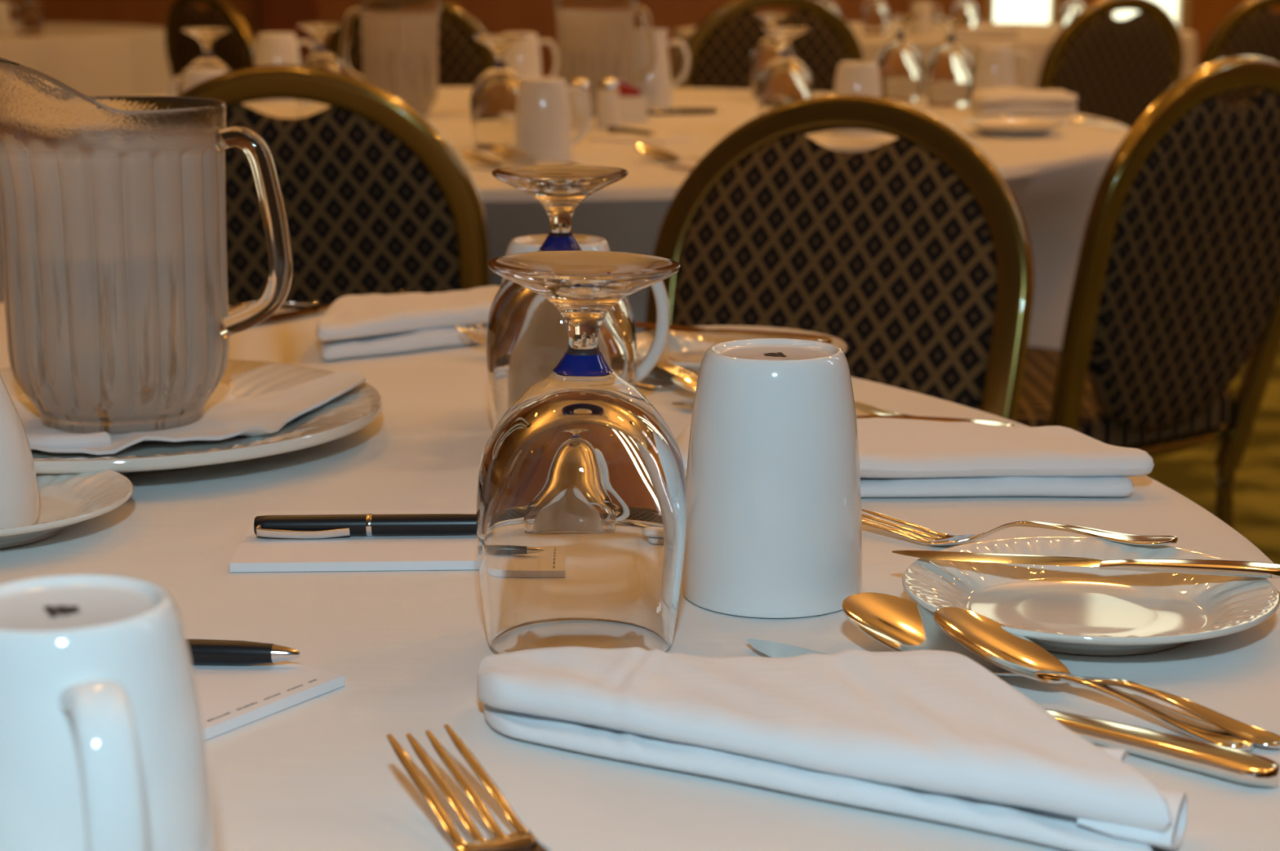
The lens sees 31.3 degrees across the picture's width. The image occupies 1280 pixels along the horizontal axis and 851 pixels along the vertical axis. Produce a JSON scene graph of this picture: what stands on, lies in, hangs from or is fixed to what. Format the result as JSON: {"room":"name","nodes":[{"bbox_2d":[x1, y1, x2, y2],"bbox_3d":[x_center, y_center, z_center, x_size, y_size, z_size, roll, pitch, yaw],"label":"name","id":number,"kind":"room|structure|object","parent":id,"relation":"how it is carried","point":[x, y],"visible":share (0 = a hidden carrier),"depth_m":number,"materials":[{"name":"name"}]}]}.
{"room":"banquet hall","nodes":[
{"label":"banquet hall","id":0,"kind":"room"},
{"bbox_2d":[0,0,1279,77],"bbox_3d":[-1.050,-3.339,10.846,11.300,4.200,0.200,0,12,0],"label":"wall","id":1,"kind":"structure","parent":0,"point":[495,17],"depth_m":11.03,"materials":[{"name":"brown paint"}]},
{"bbox_2d":[262,0,319,63],"bbox_3d":[-1.675,-3.306,10.689,0.250,4.200,0.119,0,12,0],"label":"trim","id":2,"kind":"structure","parent":1,"relation":"attached to","point":[278,15],"depth_m":10.91,"materials":[{"name":"brown wood"}]},
{"bbox_2d":[983,0,1062,23],"bbox_3d":[1.850,-3.384,10.816,0.380,3.800,0.120,0,12,0],"label":"window","id":3,"kind":"structure","parent":1,"relation":"in","point":[1035,11],"depth_m":11.14,"materials":[{"name":"white glass"}]},
{"bbox_2d":[1107,0,1191,31],"bbox_3d":[2.450,-3.384,10.816,0.420,3.800,0.120,0,12,0],"label":"window","id":4,"kind":"structure","parent":1,"relation":"in","point":[1179,10],"depth_m":11.12,"materials":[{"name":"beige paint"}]},
{"bbox_2d":[1146,347,1279,564],"bbox_3d":[-1.050,0.495,3.271,11.300,0.200,16.600,0,12,0],"label":"floor","id":5,"kind":"structure","parent":0,"point":[1192,473],"depth_m":4.66,"materials":[{"name":"carpet"}]},
{"bbox_2d":[164,0,255,94],"bbox_3d":[-0.994,-0.758,6.470,0.583,0.947,0.459,-10,16,-41],"label":"banquet chair","id":6,"kind":"object","parent":5,"relation":"on","point":[235,48],"visible":0.31,"depth_m":6.19,"materials":[{"name":"brown metal"}]},
{"bbox_2d":[177,64,492,309],"bbox_3d":[-0.356,-0.003,2.911,0.451,0.928,0.572,2,12,9],"label":"banquet chair","id":7,"kind":"object","parent":5,"relation":"on","point":[376,199],"visible":0.18,"depth_m":2.58,"materials":[{"name":"brown metal"}]},
{"bbox_2d":[325,0,495,86],"bbox_3d":[-0.543,-0.663,6.018,0.459,0.947,0.583,2,12,8],"label":"banquet chair","id":8,"kind":"object","parent":5,"relation":"on","point":[463,59],"visible":0.17,"depth_m":5.68,"materials":[{"name":"brown metal"}]},
{"bbox_2d":[676,0,863,93],"bbox_3d":[0.284,-0.627,5.824,0.464,0.956,0.589,-2,12,-8],"label":"banquet chair","id":9,"kind":"object","parent":5,"relation":"on","point":[721,47],"visible":0.27,"depth_m":5.49,"materials":[{"name":"brown metal"}]},
{"bbox_2d":[644,94,1034,421],"bbox_3d":[0.094,0.143,2.266,0.440,0.906,0.558,7,14,29],"label":"banquet chair","id":10,"kind":"object","parent":5,"relation":"on","point":[913,251],"visible":0.39,"depth_m":2.36,"materials":[{"name":"brown metal"}]},
{"bbox_2d":[1036,0,1183,128],"bbox_3d":[1.068,-0.654,5.984,0.457,0.942,0.580,-7,14,-29],"label":"banquet chair","id":11,"kind":"object","parent":5,"relation":"on","point":[1116,69],"visible":0.44,"depth_m":5.70,"materials":[{"name":"black fabric"}]},
{"bbox_2d":[978,55,1279,528],"bbox_3d":[0.562,-0.036,3.069,0.451,0.928,0.572,-9,15,-38],"label":"banquet chair","id":12,"kind":"object","parent":5,"relation":"on","point":[1175,286],"visible":0.69,"depth_m":2.82,"materials":[{"name":"brown metal"}]},
{"bbox_2d":[1198,0,1279,105],"bbox_3d":[1.603,-0.732,6.346,0.459,0.947,0.583,-4,13,-20],"label":"banquet chair","id":13,"kind":"object","parent":5,"relation":"on","point":[1251,28],"visible":0.24,"depth_m":5.99,"materials":[{"name":"brown metal"}]},
{"bbox_3d":[-0.525,0.441,1.204,1.656,0.757,1.656,0,12,0],"label":"banquet table","id":14,"kind":"object","parent":5,"relation":"on","visible":0},
{"bbox_2d":[0,302,1279,850],"bbox_3d":[-0.522,0.403,1.206,1.774,0.692,1.748,0,12,0],"label":"tablecloth","id":15,"kind":"object","parent":14,"relation":"on","point":[323,772],"visible":0.31,"depth_m":0.98,"materials":[{"name":"white fabric"}]},
{"bbox_2d":[0,469,133,548],"bbox_3d":[-0.345,0.044,1.180,0.164,0.019,0.164,-11,16,-43],"label":"saucer","id":16,"kind":"object","parent":15,"relation":"on","point":[65,500],"visible":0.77,"depth_m":1.20,"materials":[{"name":"white ceramic"}]},
{"bbox_2d":[0,374,39,528],"bbox_3d":[-0.350,-0.010,1.154,0.090,0.124,0.077,8,14,34],"label":"mug","id":17,"kind":"object","parent":16,"relation":"on","point":[19,491],"visible":0.9,"depth_m":1.14,"materials":[{"name":"white ceramic"}]},
{"bbox_2d":[0,573,216,850],"bbox_3d":[-0.158,0.108,0.646,0.082,0.113,0.111,-5,13,-23],"label":"coffee mug","id":18,"kind":"object","parent":15,"relation":"on","point":[103,746],"visible":1,"depth_m":0.62,"materials":[{"name":"white ceramic"}]},
{"bbox_2d":[0,359,382,474],"bbox_3d":[-0.316,-0.002,1.388,0.318,0.024,0.318,-2,12,-9],"label":"serving platter","id":19,"kind":"object","parent":15,"relation":"on","point":[350,411],"visible":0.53,"depth_m":1.34,"materials":[{"name":"white ceramic"}]},
{"bbox_2d":[10,369,366,454],"bbox_3d":[-0.307,-0.014,1.409,0.218,0.027,0.224,8,14,32],"label":"linen napkin","id":20,"kind":"object","parent":19,"relation":"on","point":[225,415],"visible":0.57,"depth_m":1.39,"materials":[{"name":"white fabric"}]},
{"bbox_2d":[0,57,293,433],"bbox_3d":[-0.315,-0.115,1.386,0.177,0.225,0.139,-7,14,-29],"label":"water pitcher","id":21,"kind":"object","parent":20,"relation":"on","point":[113,229],"visible":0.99,"depth_m":1.33,"materials":[{"name":"white"}]},
{"bbox_2d":[192,661,345,740],"bbox_3d":[-0.210,0.111,0.897,0.108,0.005,0.160,8,14,33],"label":"notepad","id":22,"kind":"object","parent":15,"relation":"on","point":[231,697],"visible":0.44,"depth_m":0.92,"materials":[{"name":"white paper"}]},
{"bbox_2d":[186,638,300,664],"bbox_3d":[-0.211,0.093,0.945,0.142,0.011,0.015,1,12,4],"label":"ballpoint pen","id":23,"kind":"object","parent":22,"relation":"on","point":[202,651],"visible":0.43,"depth_m":0.94,"materials":[{"name":"black plastic"}]},
{"bbox_2d":[228,300,318,312],"bbox_3d":[-0.329,-0.099,1.859,0.036,0.020,0.172,10,16,40],"label":"spoon","id":24,"kind":"object","parent":15,"relation":"on","point":[310,302],"visible":0.23,"depth_m":1.89,"materials":[{"name":"silver metal"}]},
{"bbox_2d":[262,289,404,321],"bbox_3d":[-0.272,-0.094,1.865,0.018,0.008,0.226,9,15,36],"label":"table knife","id":25,"kind":"object","parent":15,"relation":"on","point":[322,308],"visible":0.3,"depth_m":1.86,"materials":[{"name":"silver metal"}]},
{"bbox_2d":[230,508,479,572],"bbox_3d":[-0.119,0.057,1.155,0.160,0.005,0.104,0,12,-2],"label":"notepad","id":26,"kind":"object","parent":15,"relation":"on","point":[255,553],"visible":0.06,"depth_m":1.12,"materials":[{"name":"white paper"}]},
{"bbox_2d":[253,513,476,538],"bbox_3d":[-0.122,0.050,1.149,0.142,0.011,0.014,0,12,-2],"label":"ballpoint pen","id":27,"kind":"object","parent":26,"relation":"on","point":[305,526],"visible":0.75,"depth_m":1.15,"materials":[{"name":"black plastic"}]},
{"bbox_2d":[315,285,500,359],"bbox_3d":[-0.169,-0.079,1.735,0.139,0.033,0.168,0,12,0],"label":"linen napkin","id":28,"kind":"object","parent":15,"relation":"on","point":[353,326],"visible":0.73,"depth_m":1.71,"materials":[{"name":"white fabric"}]},
{"bbox_2d":[386,724,551,850],"bbox_3d":[-0.024,0.140,0.715,0.028,0.022,0.233,-6,13,-27],"label":"fork","id":29,"kind":"object","parent":15,"relation":"on","point":[522,839],"visible":1,"depth_m":0.78,"materials":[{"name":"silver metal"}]},
{"bbox_2d":[486,164,636,428],"bbox_3d":[-0.047,-0.069,1.363,0.090,0.166,0.090,-5,13,-24],"label":"water goblet","id":30,"kind":"object","parent":15,"relation":"on","point":[527,337],"visible":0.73,"depth_m":1.33,"materials":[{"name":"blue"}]},
{"bbox_2d":[456,324,672,389],"bbox_3d":[-0.054,-0.049,1.623,0.208,0.020,0.025,11,16,44],"label":"fork","id":31,"kind":"object","parent":15,"relation":"on","point":[648,382],"visible":0.25,"depth_m":1.66,"materials":[{"name":"silver metal"}]},
{"bbox_2d":[475,250,686,653],"bbox_3d":[-0.025,0.013,0.972,0.090,0.167,0.090,3,12,13],"label":"water goblet","id":32,"kind":"object","parent":15,"relation":"on","point":[581,503],"visible":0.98,"depth_m":0.94,"materials":[{"name":"clear glass"}]},
{"bbox_2d":[500,234,669,382],"bbox_3d":[-0.042,-0.061,1.453,0.104,0.113,0.082,6,13,27],"label":"coffee mug","id":33,"kind":"object","parent":15,"relation":"on","point":[530,243],"visible":0.25,"depth_m":1.45,"materials":[{"name":"white ceramic"}]},
{"bbox_2d":[671,376,697,393],"bbox_3d":[0.077,-0.019,1.494,0.124,0.014,0.026,6,13,27],"label":"spoon","id":34,"kind":"object","parent":15,"relation":"on","point":[688,384],"visible":0.2,"depth_m":1.52,"materials":[{"name":"silver metal"}]},
{"bbox_2d":[635,325,847,376],"bbox_3d":[0.065,-0.049,1.625,0.164,0.019,0.164,-11,16,-43],"label":"bread plate","id":35,"kind":"object","parent":15,"relation":"on","point":[688,348],"visible":0.25,"depth_m":1.67,"materials":[{"name":"white ceramic"}]},
{"bbox_2d":[635,321,832,344],"bbox_3d":[0.037,-0.070,1.664,0.226,0.008,0.018,7,14,30],"label":"table knife","id":36,"kind":"object","parent":35,"relation":"on","point":[727,333],"visible":0.7,"depth_m":1.64,"materials":[{"name":"silver metal"}]},
{"bbox_2d":[682,337,862,617],"bbox_3d":[0.060,0.018,1.067,0.084,0.115,0.114,-1,12,-7],"label":"coffee mug","id":37,"kind":"object","parent":15,"relation":"on","point":[774,528],"visible":0.97,"depth_m":1.02,"materials":[{"name":"white ceramic"}]},
{"bbox_2d":[655,356,915,416],"bbox_3d":[0.097,-0.023,1.496,0.208,0.020,0.025,9,15,36],"label":"fork","id":38,"kind":"object","parent":15,"relation":"on","point":[678,371],"visible":0.28,"depth_m":1.54,"materials":[{"name":"silver metal"}]},
{"bbox_2d":[476,645,1187,850],"bbox_3d":[0.074,0.108,0.856,0.286,0.028,0.114,7,14,29],"label":"linen napkin","id":39,"kind":"object","parent":15,"relation":"on","point":[932,735],"visible":1,"depth_m":0.82,"materials":[{"name":"white fabric"}]},
{"bbox_2d":[672,402,1013,426],"bbox_3d":[0.125,-0.006,1.448,0.226,0.008,0.019,5,13,21],"label":"table knife","id":40,"kind":"object","parent":15,"relation":"on","point":[683,404],"visible":0.34,"depth_m":1.43,"materials":[{"name":"silver metal"}]},
{"bbox_2d":[675,417,1154,497],"bbox_3d":[0.148,0.015,1.301,0.265,0.028,0.126,0,12,0],"label":"linen napkin","id":41,"kind":"object","parent":15,"relation":"on","point":[899,457],"visible":0.56,"depth_m":1.25,"materials":[{"name":"white fabric"}]},
{"bbox_2d":[746,638,1279,786],"bbox_3d":[0.136,0.108,0.898,0.248,0.008,0.020,10,16,41],"label":"table knife","id":42,"kind":"object","parent":15,"relation":"on","point":[1212,758],"visible":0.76,"depth_m":0.84,"materials":[{"name":"silver metal"}]},
{"bbox_2d":[861,508,1177,545],"bbox_3d":[0.180,0.053,1.128,0.181,0.024,0.022,9,15,38],"label":"fork","id":43,"kind":"object","parent":15,"relation":"on","point":[902,531],"visible":0.98,"depth_m":1.14,"materials":[{"name":"silver metal"}]},
{"bbox_2d":[842,591,1254,750],"bbox_3d":[0.161,0.097,0.922,0.046,0.020,0.196,-11,16,-43],"label":"spoon","id":44,"kind":"object","parent":15,"relation":"on","point":[899,624],"visible":0.78,"depth_m":0.96,"materials":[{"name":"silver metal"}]},
{"bbox_2d":[842,591,999,675],"bbox_3d":[0.120,0.088,0.963,0.046,0.019,0.079,-11,16,-43],"label":"bowl","id":45,"kind":"object","parent":44,"relation":"on","point":[899,624],"depth_m":0.97,"materials":[{"name":"silver metal"}]},
{"bbox_2d":[902,536,1279,655],"bbox_3d":[0.199,0.079,1.015,0.164,0.019,0.164,-11,16,-43],"label":"bread plate","id":46,"kind":"object","parent":15,"relation":"on","point":[1066,609],"visible":0.88,"depth_m":1.03,"materials":[{"name":"white ceramic"}]},
{"bbox_2d":[892,550,1279,577],"bbox_3d":[0.202,0.061,1.036,0.176,0.006,0.014,2,12,11],"label":"table knife","id":47,"kind":"object","parent":46,"relation":"on","point":[1201,566],"visible":1,"depth_m":1.03,"materials":[{"name":"silver metal"}]},
{"bbox_2d":[933,606,1279,747],"bbox_3d":[0.184,0.098,0.904,0.154,0.025,0.032,10,15,39],"label":"spoon","id":48,"kind":"object","parent":15,"relation":"on","point":[982,635],"visible":1,"depth_m":0.93,"materials":[{"name":"silver metal"}]},
{"bbox_2d":[933,606,1070,683],"bbox_3d":[0.148,0.090,0.933,0.062,0.017,0.032,13,17,39],"label":"bowl","id":49,"kind":"object","parent":48,"relation":"on","point":[984,636],"depth_m":0.94,"materials":[{"name":"silver metal"}]},
{"bbox_3d":[-0.240,-0.142,3.986,2.104,0.757,2.104,0,12,0],"label":"banquet table","id":50,"kind":"object","parent":5,"relation":"on","visible":0},
{"bbox_2d":[0,86,1129,350],"bbox_3d":[-0.233,-0.183,4.002,2.197,0.692,2.177,0,12,0],"label":"tablecloth","id":51,"kind":"object","parent":50,"relation":"on","point":[1054,178],"visible":0.12,"depth_m":3.41,"materials":[{"name":"white fabric"}]},
{"bbox_2d":[167,67,226,96],"bbox_3d":[-0.673,-0.486,3.482,0.111,0.113,0.082,7,14,29],"label":"coffee mug","id":52,"kind":"object","parent":51,"relation":"on","point":[189,77],"visible":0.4,"depth_m":3.44,"materials":[{"name":"white ceramic"}]},
{"bbox_2d":[180,27,231,84],"bbox_3d":[-0.700,-0.559,3.704,0.090,0.166,0.090,-5,13,-24],"label":"water goblet","id":53,"kind":"object","parent":51,"relation":"on","point":[206,36],"visible":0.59,"depth_m":3.68,"materials":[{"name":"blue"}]},
{"bbox_2d":[253,32,315,102],"bbox_3d":[-0.694,-0.697,4.446,0.120,0.130,0.094,5,13,24],"label":"coffee mug","id":54,"kind":"object","parent":51,"relation":"on","point":[271,48],"visible":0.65,"depth_m":4.41,"materials":[{"name":"white ceramic"}]},
{"bbox_2d":[296,23,346,117],"bbox_3d":[-0.545,-0.602,3.910,0.090,0.166,0.090,-5,13,-24],"label":"water goblet","id":55,"kind":"object","parent":51,"relation":"on","point":[320,57],"visible":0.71,"depth_m":3.88,"materials":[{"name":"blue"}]},
{"bbox_2d":[340,0,443,115],"bbox_3d":[-0.428,-0.667,4.048,0.177,0.235,0.139,-6,13,-27],"label":"water pitcher","id":56,"kind":"object","parent":51,"relation":"on","point":[400,37],"visible":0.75,"depth_m":4.00,"materials":[{"name":"white"}]},
{"bbox_2d":[461,151,529,167],"bbox_3d":[-0.177,-0.354,3.075,0.172,0.020,0.036,11,16,41],"label":"spoon","id":57,"kind":"object","parent":51,"relation":"on","point":[481,159],"visible":0.78,"depth_m":3.11,"materials":[{"name":"silver metal"}]},
{"bbox_2d":[461,151,502,167],"bbox_3d":[-0.215,-0.361,3.109,0.069,0.019,0.036,11,16,41],"label":"bowl","id":58,"kind":"object","parent":57,"relation":"on","point":[481,159],"depth_m":3.12,"materials":[{"name":"silver metal"}]},
{"bbox_2d":[470,35,526,150],"bbox_3d":[-0.208,-0.496,3.401,0.090,0.166,0.090,5,13,24],"label":"water goblet","id":59,"kind":"object","parent":51,"relation":"on","point":[493,99],"visible":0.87,"depth_m":3.37,"materials":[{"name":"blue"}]},
{"bbox_2d":[501,32,558,78],"bbox_3d":[-0.224,-0.717,4.553,0.125,0.127,0.092,-2,12,-10],"label":"coffee mug","id":60,"kind":"object","parent":51,"relation":"on","point":[523,57],"visible":0.5,"depth_m":4.51,"materials":[{"name":"white ceramic"}]},
{"bbox_2d":[491,146,575,164],"bbox_3d":[-0.131,-0.364,3.123,0.196,0.020,0.046,12,17,44],"label":"spoon","id":61,"kind":"object","parent":51,"relation":"on","point":[513,155],"visible":0.84,"depth_m":3.17,"materials":[{"name":"silver metal"}]},
{"bbox_2d":[491,146,537,164],"bbox_3d":[-0.172,-0.373,3.163,0.046,0.019,0.079,-12,16,-44],"label":"bowl","id":62,"kind":"object","parent":61,"relation":"on","point":[513,155],"depth_m":3.17,"materials":[{"name":"silver metal"}]},
{"bbox_2d":[514,76,591,161],"bbox_3d":[-0.123,-0.434,3.235,0.111,0.113,0.082,-4,13,-20],"label":"coffee mug","id":63,"kind":"object","parent":51,"relation":"on","point":[543,125],"visible":0.92,"depth_m":3.20,"materials":[{"name":"white ceramic"}]},
{"bbox_2d":[568,77,591,130],"bbox_3d":[-0.100,-0.528,3.752,0.041,0.085,0.041,0,12,0],"label":"shaker","id":64,"kind":"object","parent":51,"relation":"on","point":[576,106],"visible":0.51,"depth_m":3.74,"materials":[{"name":"white ceramic"}]},
{"bbox_2d":[552,0,655,115],"bbox_3d":[-0.076,-0.675,4.071,0.142,0.240,0.180,8,14,33],"label":"water pitcher","id":65,"kind":"object","parent":51,"relation":"on","point":[596,38],"visible":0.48,"depth_m":4.01,"materials":[{"name":"white"}]},
{"bbox_2d":[595,76,621,129],"bbox_3d":[-0.052,-0.532,3.771,0.041,0.085,0.041,0,12,0],"label":"shaker","id":66,"kind":"object","parent":51,"relation":"on","point":[608,106],"visible":0.89,"depth_m":3.76,"materials":[{"name":"white"}]},
{"bbox_2d":[616,79,647,123],"bbox_3d":[-0.025,-0.556,3.919,0.068,0.072,0.048,-2,12,-8],"label":"caddy","id":67,"kind":"object","parent":51,"relation":"on","point":[633,105],"visible":0.66,"depth_m":3.90,"materials":[{"name":"white ceramic"}]},
{"bbox_2d":[588,133,690,143],"bbox_3d":[0.000,-0.449,3.572,0.130,0.005,0.100,5,13,24],"label":"notepad","id":68,"kind":"object","parent":51,"relation":"on","point":[620,137],"visible":1,"depth_m":3.55,"materials":[{"name":"white paper"}]},
{"bbox_2d":[605,125,656,135],"bbox_3d":[-0.014,-0.467,3.640,0.015,0.011,0.142,-7,14,-31],"label":"ballpoint pen","id":69,"kind":"object","parent":68,"relation":"on","point":[610,129],"visible":0.91,"depth_m":3.65,"materials":[{"name":"black"}]},
{"bbox_2d":[634,28,689,108],"bbox_3d":[0.027,-0.647,4.169,0.105,0.148,0.082,9,15,38],"label":"coffee mug","id":70,"kind":"object","parent":51,"relation":"on","point":[657,86],"visible":0.62,"depth_m":4.15,"materials":[{"name":"white ceramic"}]},
{"bbox_2d":[635,144,701,161],"bbox_3d":[0.064,-0.371,3.157,0.046,0.020,0.196,-10,15,-40],"label":"spoon","id":71,"kind":"object","parent":51,"relation":"on","point":[655,153],"visible":0.8,"depth_m":3.21,"materials":[{"name":"silver metal"}]},
{"bbox_2d":[635,144,679,161],"bbox_3d":[0.026,-0.381,3.200,0.046,0.019,0.079,-10,15,-40],"label":"bowl","id":72,"kind":"object","parent":71,"relation":"on","point":[655,153],"depth_m":3.21,"materials":[{"name":"silver metal"}]},
{"bbox_2d":[663,164,693,168],"bbox_3d":[0.107,-0.338,3.032,0.019,0.008,0.226,-11,16,-42],"label":"table knife","id":73,"kind":"object","parent":51,"relation":"on","point":[670,166],"visible":0.06,"depth_m":3.09,"materials":[{"name":"silver metal"}]},
{"bbox_2d":[647,107,723,114],"bbox_3d":[0.080,-0.564,4.102,0.142,0.011,0.015,-2,12,-10],"label":"ballpoint pen","id":74,"kind":"object","parent":51,"relation":"on","point":[684,110],"visible":0.94,"depth_m":4.10,"materials":[{"name":"black"}]},
{"bbox_2d":[750,12,794,97],"bbox_3d":[0.265,-0.740,4.565,0.090,0.166,0.090,-5,13,-24],"label":"water goblet","id":75,"kind":"object","parent":51,"relation":"on","point":[769,48],"visible":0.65,"depth_m":4.54,"materials":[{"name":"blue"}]},
{"bbox_2d":[757,26,813,115],"bbox_3d":[0.238,-0.567,3.743,0.090,0.166,0.090,-5,13,-24],"label":"water goblet","id":76,"kind":"object","parent":51,"relation":"on","point":[784,80],"visible":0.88,"depth_m":3.71,"materials":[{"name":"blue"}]},
{"bbox_2d":[810,137,887,152],"bbox_3d":[0.275,-0.399,3.298,0.164,0.019,0.164,-11,16,-43],"label":"bread plate","id":77,"kind":"object","parent":51,"relation":"on","point":[842,144],"visible":0.36,"depth_m":3.35,"materials":[{"name":"white ceramic"}]},
{"bbox_2d":[831,61,881,134],"bbox_3d":[0.357,-0.530,3.693,0.082,0.113,0.111,7,14,29],"label":"coffee mug","id":78,"kind":"object","parent":51,"relation":"on","point":[851,77],"visible":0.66,"depth_m":3.65,"materials":[{"name":"white ceramic"}]},
{"bbox_2d":[876,13,922,102],"bbox_3d":[0.505,-0.715,4.448,0.090,0.166,0.090,5,13,24],"label":"water goblet","id":79,"kind":"object","parent":51,"relation":"on","point":[900,63],"visible":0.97,"depth_m":4.42,"materials":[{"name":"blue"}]},
{"bbox_2d":[925,16,973,106],"bbox_3d":[0.585,-0.686,4.311,0.090,0.166,0.090,5,13,24],"label":"water goblet","id":80,"kind":"object","parent":51,"relation":"on","point":[949,71],"visible":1,"depth_m":4.28,"materials":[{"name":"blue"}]},
{"bbox_2d":[971,44,1032,106],"bbox_3d":[0.680,-0.654,4.284,0.112,0.113,0.082,2,12,10],"label":"coffee mug","id":81,"kind":"object","parent":51,"relation":"on","point":[994,64],"visible":0.78,"depth_m":4.25,"materials":[{"name":"white ceramic"}]},
{"bbox_2d":[963,119,1066,137],"bbox_3d":[0.600,-0.475,3.660,0.164,0.019,0.164,-11,16,-43],"label":"bread plate","id":82,"kind":"object","parent":51,"relation":"on","point":[997,127],"visible":1,"depth_m":3.63,"materials":[{"name":"white ceramic"}]},
{"bbox_2d":[971,86,1077,115],"bbox_3d":[0.688,-0.584,4.116,0.181,0.045,0.118,-1,12,-6],"label":"linen napkin","id":83,"kind":"object","parent":51,"relation":"on","point":[1004,100],"visible":1,"depth_m":4.07,"materials":[{"name":"white fabric"}]},
{"bbox_2d":[965,118,1099,122],"bbox_3d":[0.673,-0.523,3.917,0.226,0.008,0.018,1,12,5],"label":"table knife","id":84,"kind":"object","parent":51,"relation":"on","point":[1090,120],"visible":0.67,"depth_m":3.90,"materials":[{"name":"silver metal"}]},
{"bbox_2d":[999,114,1126,128],"bbox_3d":[0.702,-0.505,3.797,0.208,0.020,0.025,2,12,11],"label":"fork","id":85,"kind":"object","parent":51,"relation":"on","point":[1001,115],"visible":0.52,"depth_m":3.79,"materials":[{"name":"silver metal"}]},
{"bbox_3d":[-2.650,-1.048,8.312,1.824,0.757,1.824,0,12,0],"label":"banquet table","id":86,"kind":"object","parent":5,"relation":"on","visible":0},
{"bbox_2d":[0,22,172,96],"bbox_3d":[-2.644,-1.084,8.304,1.923,0.692,1.922,5,13,23],"label":"tablecloth","id":87,"kind":"object","parent":86,"relation":"on","point":[92,60],"visible":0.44,"depth_m":7.84,"materials":[{"name":"white fabric"}]},
{"bbox_2d":[0,0,17,34],"bbox_3d":[-2.187,-1.399,7.837,0.111,0.113,0.082,-7,14,-29],"label":"coffee mug","id":88,"kind":"object","parent":87,"relation":"on","point":[5,25],"visible":0.97,"depth_m":7.81,"materials":[{"name":"white ceramic"}]},
{"bbox_2d":[16,0,44,36],"bbox_3d":[-2.050,-1.392,7.678,0.090,0.166,0.090,-2,12,-9],"label":"water goblet","id":89,"kind":"object","parent":87,"relation":"on","point":[29,15],"visible":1,"depth_m":7.65,"materials":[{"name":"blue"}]},
{"bbox_3d":[1.050,-1.048,8.312,1.824,0.757,1.824,0,12,0],"label":"banquet table","id":90,"kind":"object","parent":5,"relation":"on","visible":0},
{"bbox_2d":[671,22,1196,101],"bbox_3d":[1.063,-1.085,8.310,1.922,0.692,1.937,0,12,0],"label":"tablecloth","id":91,"kind":"object","parent":90,"relation":"on","point":[1035,40],"visible":0.18,"depth_m":7.47,"materials":[{"name":"white fabric"}]},
{"bbox_2d":[821,0,839,13],"bbox_3d":[0.620,-1.381,7.629,0.090,0.166,0.090,-5,13,-24],"label":"water goblet","id":92,"kind":"object","parent":91,"relation":"on","point":[828,2],"visible":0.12,"depth_m":7.61,"materials":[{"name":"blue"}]},
{"bbox_2d":[862,0,888,35],"bbox_3d":[0.800,-1.412,7.776,0.090,0.166,0.090,-5,13,-24],"label":"water goblet","id":93,"kind":"object","parent":91,"relation":"on","point":[873,24],"visible":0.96,"depth_m":7.75,"materials":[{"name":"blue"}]},
{"bbox_2d":[908,0,942,35],"bbox_3d":[0.960,-1.375,7.727,0.104,0.113,0.082,7,14,29],"label":"coffee mug","id":94,"kind":"object","parent":91,"relation":"on","point":[922,25],"visible":0.96,"depth_m":7.70,"materials":[{"name":"white ceramic"}]},
{"bbox_2d":[951,0,977,27],"bbox_3d":[1.120,-1.433,7.873,0.090,0.166,0.090,5,13,24],"label":"water goblet","id":95,"kind":"object","parent":91,"relation":"on","point":[962,7],"visible":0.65,"depth_m":7.84,"materials":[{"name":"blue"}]},
{"bbox_2d":[954,26,1019,38],"bbox_3d":[1.135,-1.299,7.553,0.230,0.035,0.122,0,12,0],"label":"linen napkin","id":96,"kind":"object","parent":91,"relation":"on","point":[960,32],"visible":0.85,"depth_m":7.50,"materials":[{"name":"white fabric"}]},
{"bbox_2d":[1060,0,1085,29],"bbox_3d":[1.450,-1.381,7.629,0.090,0.166,0.090,5,13,24],"label":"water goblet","id":97,"kind":"object","parent":91,"relation":"on","point":[1073,7],"visible":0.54,"depth_m":7.60,"materials":[{"name":"clear glass"}]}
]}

